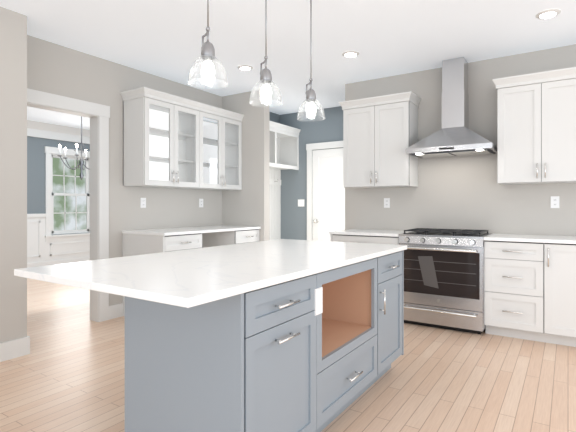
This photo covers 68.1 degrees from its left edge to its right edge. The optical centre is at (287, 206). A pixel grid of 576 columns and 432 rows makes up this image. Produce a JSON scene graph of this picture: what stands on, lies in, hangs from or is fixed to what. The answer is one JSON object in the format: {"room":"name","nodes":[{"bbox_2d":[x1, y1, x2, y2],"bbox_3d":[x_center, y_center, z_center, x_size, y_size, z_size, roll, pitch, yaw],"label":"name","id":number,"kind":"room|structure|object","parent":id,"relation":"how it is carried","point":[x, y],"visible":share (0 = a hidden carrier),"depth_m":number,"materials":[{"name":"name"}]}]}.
{"room":"kitchen","nodes":[
{"label":"kitchen","id":0,"kind":"room"},
{"bbox_2d":[0,7,26,342],"bbox_3d":[-4.454,-0.172,0.368,0.522,2.740,7.723,0,0,33],"label":"wall","id":1,"kind":"structure","parent":0,"point":[13,164],"depth_m":3.37,"materials":[{"name":"grey paint"}]},
{"bbox_2d":[0,336,29,361],"bbox_3d":[-4.225,1.128,0.228,0.016,0.140,7.739,0,0,33],"label":"baseboard","id":2,"kind":"structure","parent":1,"relation":"attached to","point":[12,349],"depth_m":3.36,"materials":[{"name":"white wood"}]},
{"bbox_2d":[27,136,89,234],"bbox_3d":[-5.466,-0.172,6.723,0.120,2.740,7.230,0,0,33],"label":"wall","id":3,"kind":"structure","parent":0,"point":[35,177],"depth_m":7.88,"materials":[{"name":"blue paint"}]},
{"bbox_2d":[27,120,89,267],"bbox_3d":[-5.443,-0.172,6.528,0.130,2.740,6.930,0,0,33],"label":"trim","id":4,"kind":"structure","parent":3,"relation":"attached to","point":[41,251],"depth_m":7.94,"materials":[{"name":"white wood"}]},
{"bbox_2d":[44,146,89,241],"bbox_3d":[-4.304,-0.227,8.436,0.180,1.790,1.050,0,0,33],"label":"dining window","id":5,"kind":"structure","parent":3,"relation":"in","point":[51,153],"depth_m":8.31,"materials":[{"name":"white wood"}]},
{"bbox_2d":[27,35,279,305],"bbox_3d":[-1.345,-0.172,5.463,0.120,2.740,4.207,0,0,33],"label":"wall","id":6,"kind":"structure","parent":0,"point":[56,69],"depth_m":4.62,"materials":[{"name":"grey paint"}]},
{"bbox_2d":[27,88,109,321],"bbox_3d":[-2.224,0.072,4.130,0.176,2.252,0.994,0,0,33],"label":"door frame","id":7,"kind":"structure","parent":6,"relation":"attached to","point":[98,115],"depth_m":4.43,"materials":[{"name":"white wood"}]},
{"bbox_2d":[109,303,122,319],"bbox_3d":[-1.410,1.128,5.241,0.016,0.140,1.780,0,0,33],"label":"baseboard","id":8,"kind":"structure","parent":6,"relation":"attached to","point":[115,311],"depth_m":4.56,"materials":[{"name":"white wood"}]},
{"bbox_2d":[140,198,145,207],"bbox_3d":[-1.655,-0.039,4.873,0.008,0.115,0.072,0,0,33],"label":"outlet","id":9,"kind":"object","parent":6,"relation":"attached to","point":[142,202],"visible":1,"depth_m":4.87,"materials":[{"name":"white plastic"}]},
{"bbox_2d":[121,91,203,189],"bbox_3d":[-1.417,-0.700,4.913,0.360,0.957,0.855,0,0,33],"label":"upper cabinet","id":10,"kind":"object","parent":6,"relation":"attached to","point":[171,141],"depth_m":4.81,"materials":[{"name":"white wood"}]},
{"bbox_2d":[199,199,202,206],"bbox_3d":[-1.149,-0.042,5.644,0.008,0.115,0.072,0,0,33],"label":"outlet","id":11,"kind":"object","parent":6,"relation":"attached to","point":[200,202],"visible":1,"depth_m":5.64,"materials":[{"name":"white plastic"}]},
{"bbox_2d":[204,107,241,189],"bbox_3d":[-1.012,-0.700,5.529,0.360,0.957,0.855,0,0,33],"label":"upper cabinet","id":12,"kind":"object","parent":6,"relation":"attached to","point":[222,133],"depth_m":5.65,"materials":[{"name":"white wood"}]},
{"bbox_2d":[222,89,268,240],"bbox_3d":[-0.588,-0.172,5.837,0.735,2.740,0.120,0,0,33],"label":"wall","id":13,"kind":"structure","parent":0,"point":[247,204],"depth_m":5.70,"materials":[{"name":"grey paint"}]},
{"bbox_2d":[0,278,575,431],"bbox_3d":[-1.817,1.223,1.332,12.500,0.050,12.230,0,0,33],"label":"floor","id":14,"kind":"structure","parent":0,"point":[67,374],"depth_m":2.90,"materials":[{"name":"brown wood"}]},
{"bbox_2d":[122,225,260,315],"bbox_3d":[-1.077,0.733,5.122,0.698,0.930,1.607,0,0,33],"label":"built-in desk","id":15,"kind":"object","parent":14,"relation":"on","point":[142,242],"visible":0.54,"depth_m":4.63,"materials":[{"name":"white wood"}]},
{"bbox_2d":[121,247,406,431],"bbox_3d":[0.067,0.756,2.513,0.719,0.884,1.854,0,0,33],"label":"kitchen island","id":16,"kind":"object","parent":14,"relation":"on","point":[284,335],"depth_m":1.85,"materials":[{"name":"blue wood"}]},
{"bbox_2d":[14,239,405,310],"bbox_3d":[-0.184,0.332,2.511,1.112,0.095,2.142,0,0,33],"label":"island countertop","id":17,"kind":"structure","parent":16,"relation":"on","point":[197,277],"depth_m":1.91,"materials":[{"name":"white stone"}]},
{"bbox_2d":[269,121,300,239],"bbox_3d":[-0.310,-0.027,6.513,0.450,2.450,1.309,0,0,33],"label":"hall tree","id":18,"kind":"object","parent":14,"relation":"on","point":[283,147],"visible":0.12,"depth_m":6.98,"materials":[{"name":"white wood"}]},
{"bbox_2d":[329,229,411,244],"bbox_3d":[0.962,0.741,4.828,0.794,0.914,0.648,0,0,33],"label":"base cabinet","id":19,"kind":"object","parent":14,"relation":"on","point":[371,236],"visible":0.15,"depth_m":4.60,"materials":[{"name":"white wood"}]},
{"bbox_2d":[398,228,490,333],"bbox_3d":[1.609,0.722,4.358,0.796,0.952,0.673,0,0,33],"label":"range","id":20,"kind":"object","parent":14,"relation":"on","point":[443,278],"visible":0.96,"depth_m":4.11,"materials":[{"name":"silver metal"}]},
{"bbox_2d":[484,241,554,343],"bbox_3d":[2.199,0.756,4.038,0.536,0.884,0.610,0,0,33],"label":"base cabinet","id":21,"kind":"object","parent":14,"relation":"on","point":[529,287],"depth_m":3.78,"materials":[{"name":"white wood"}]},
{"bbox_2d":[483,233,575,244],"bbox_3d":[2.929,0.299,3.543,2.300,0.030,0.635,0,0,33],"label":"countertop","id":22,"kind":"structure","parent":21,"relation":"on","point":[543,239],"depth_m":3.78,"materials":[{"name":"white stone"}]},
{"bbox_2d":[555,245,575,346],"bbox_3d":[2.589,0.756,3.781,0.521,0.884,0.610,0,0,33],"label":"base cabinet","id":23,"kind":"object","parent":14,"relation":"on","point":[565,255],"depth_m":3.60,"materials":[{"name":"white wood"}]},
{"bbox_2d":[0,0,575,129],"bbox_3d":[-1.817,-1.567,1.332,12.500,0.050,12.230,0,0,33],"label":"ceiling","id":24,"kind":"structure","parent":0,"point":[163,38],"depth_m":3.85,"materials":[{"name":"white paint"}]},
{"bbox_2d":[57,116,89,179],"bbox_3d":[-3.098,-0.967,6.393,0.637,1.149,0.649,0,0,33],"label":"dining chandelier","id":25,"kind":"object","parent":24,"relation":"hanging from","point":[81,164],"visible":0.79,"depth_m":6.38,"materials":[{"name":"silver metal"}]},
{"bbox_2d":[188,0,227,88],"bbox_3d":[-0.408,-1.083,2.171,0.204,0.917,0.204,0,0,33],"label":"pendant light","id":26,"kind":"object","parent":24,"relation":"hanging from","point":[207,56],"visible":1,"depth_m":2.15,"materials":[{"name":"clear glass"}]},
{"bbox_2d":[237,65,252,69],"bbox_3d":[-0.474,-1.536,4.740,0.180,0.012,0.180,0,0,33],"label":"recessed light","id":27,"kind":"object","parent":24,"relation":"in","point":[244,67],"visible":0.98,"depth_m":4.71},
{"bbox_2d":[249,0,282,106],"bbox_3d":[-0.134,-1.083,2.588,0.204,0.917,0.204,0,0,33],"label":"pendant light","id":28,"kind":"object","parent":24,"relation":"hanging from","point":[265,80],"visible":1,"depth_m":2.57,"materials":[{"name":"clear glass"}]},
{"bbox_2d":[297,0,324,121],"bbox_3d":[0.164,-1.083,3.041,0.204,0.917,0.204,0,0,33],"label":"pendant light","id":29,"kind":"object","parent":24,"relation":"hanging from","point":[310,93],"visible":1,"depth_m":3.03,"materials":[{"name":"clear glass"}]},
{"bbox_2d":[342,51,359,56],"bbox_3d":[0.635,-1.536,4.316,0.180,0.012,0.180,0,0,33],"label":"recessed light","id":30,"kind":"object","parent":24,"relation":"in","point":[350,53],"visible":1,"depth_m":4.30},
{"bbox_2d":[535,9,560,18],"bbox_3d":[2.085,-1.536,3.416,0.180,0.012,0.180,0,0,33],"label":"recessed light","id":31,"kind":"object","parent":24,"relation":"in","point":[548,13],"visible":0.96,"depth_m":3.40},
{"bbox_2d":[280,106,342,239],"bbox_3d":[3.213,-0.172,5.056,8.185,2.740,0.120,0,0,33],"label":"wall","id":32,"kind":"structure","parent":0,"point":[329,128],"depth_m":6.95,"materials":[{"name":"blue paint"}]},
{"bbox_2d":[298,199,303,206],"bbox_3d":[0.212,-0.052,6.949,0.120,0.115,0.012,0,0,33],"label":"switch","id":33,"kind":"object","parent":32,"relation":"attached to","point":[300,202],"visible":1,"depth_m":6.94,"materials":[{"name":"white plastic"}]},
{"bbox_2d":[306,141,344,240],"bbox_3d":[0.711,0.098,6.569,1.030,2.200,0.094,0,0,33],"label":"door","id":34,"kind":"structure","parent":32,"relation":"in","point":[325,201],"depth_m":6.70,"materials":[{"name":"white wood"}]},
{"bbox_2d":[345,44,575,235],"bbox_3d":[3.407,-0.172,3.684,6.353,2.740,0.120,0,0,33],"label":"wall","id":35,"kind":"structure","parent":0,"point":[469,192],"depth_m":4.57,"materials":[{"name":"grey paint"}]},
{"bbox_2d":[339,91,420,187],"bbox_3d":[1.057,-0.725,4.934,0.856,1.005,0.368,0,0,33],"label":"upper cabinet","id":36,"kind":"object","parent":35,"relation":"attached to","point":[380,134],"visible":1,"depth_m":4.79,"materials":[{"name":"white wood"}]},
{"bbox_2d":[384,198,389,207],"bbox_3d":[1.177,-0.039,5.073,0.072,0.115,0.008,0,0,33],"label":"electrical outlet","id":37,"kind":"object","parent":35,"relation":"attached to","point":[386,202],"visible":1,"depth_m":5.07,"materials":[{"name":"white plastic"}]},
{"bbox_2d":[406,57,496,157],"bbox_3d":[1.707,-1.039,4.426,0.820,1.002,0.503,0,0,33],"label":"range hood","id":38,"kind":"object","parent":35,"relation":"attached to","point":[455,135],"visible":0.98,"depth_m":4.41,"materials":[{"name":"silver metal"}]},
{"bbox_2d":[492,67,575,184],"bbox_3d":[2.398,-0.725,4.052,0.775,1.005,0.368,0,0,33],"label":"upper cabinet","id":39,"kind":"object","parent":35,"relation":"attached to","point":[536,128],"visible":1,"depth_m":3.94,"materials":[{"name":"white wood"}]},
{"bbox_2d":[551,196,558,207],"bbox_3d":[2.595,-0.039,4.140,0.072,0.115,0.008,0,0,33],"label":"electrical outlet","id":40,"kind":"object","parent":35,"relation":"attached to","point":[554,201],"visible":1,"depth_m":4.14,"materials":[{"name":"white plastic"}]},
{"label":"outside","id":41,"kind":"structure","parent":0,"visible":0},
{"bbox_2d":[53,158,85,230],"bbox_3d":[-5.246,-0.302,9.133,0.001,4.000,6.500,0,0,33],"label":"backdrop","id":42,"kind":"structure","parent":41,"point":[69,206],"depth_m":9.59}
]}

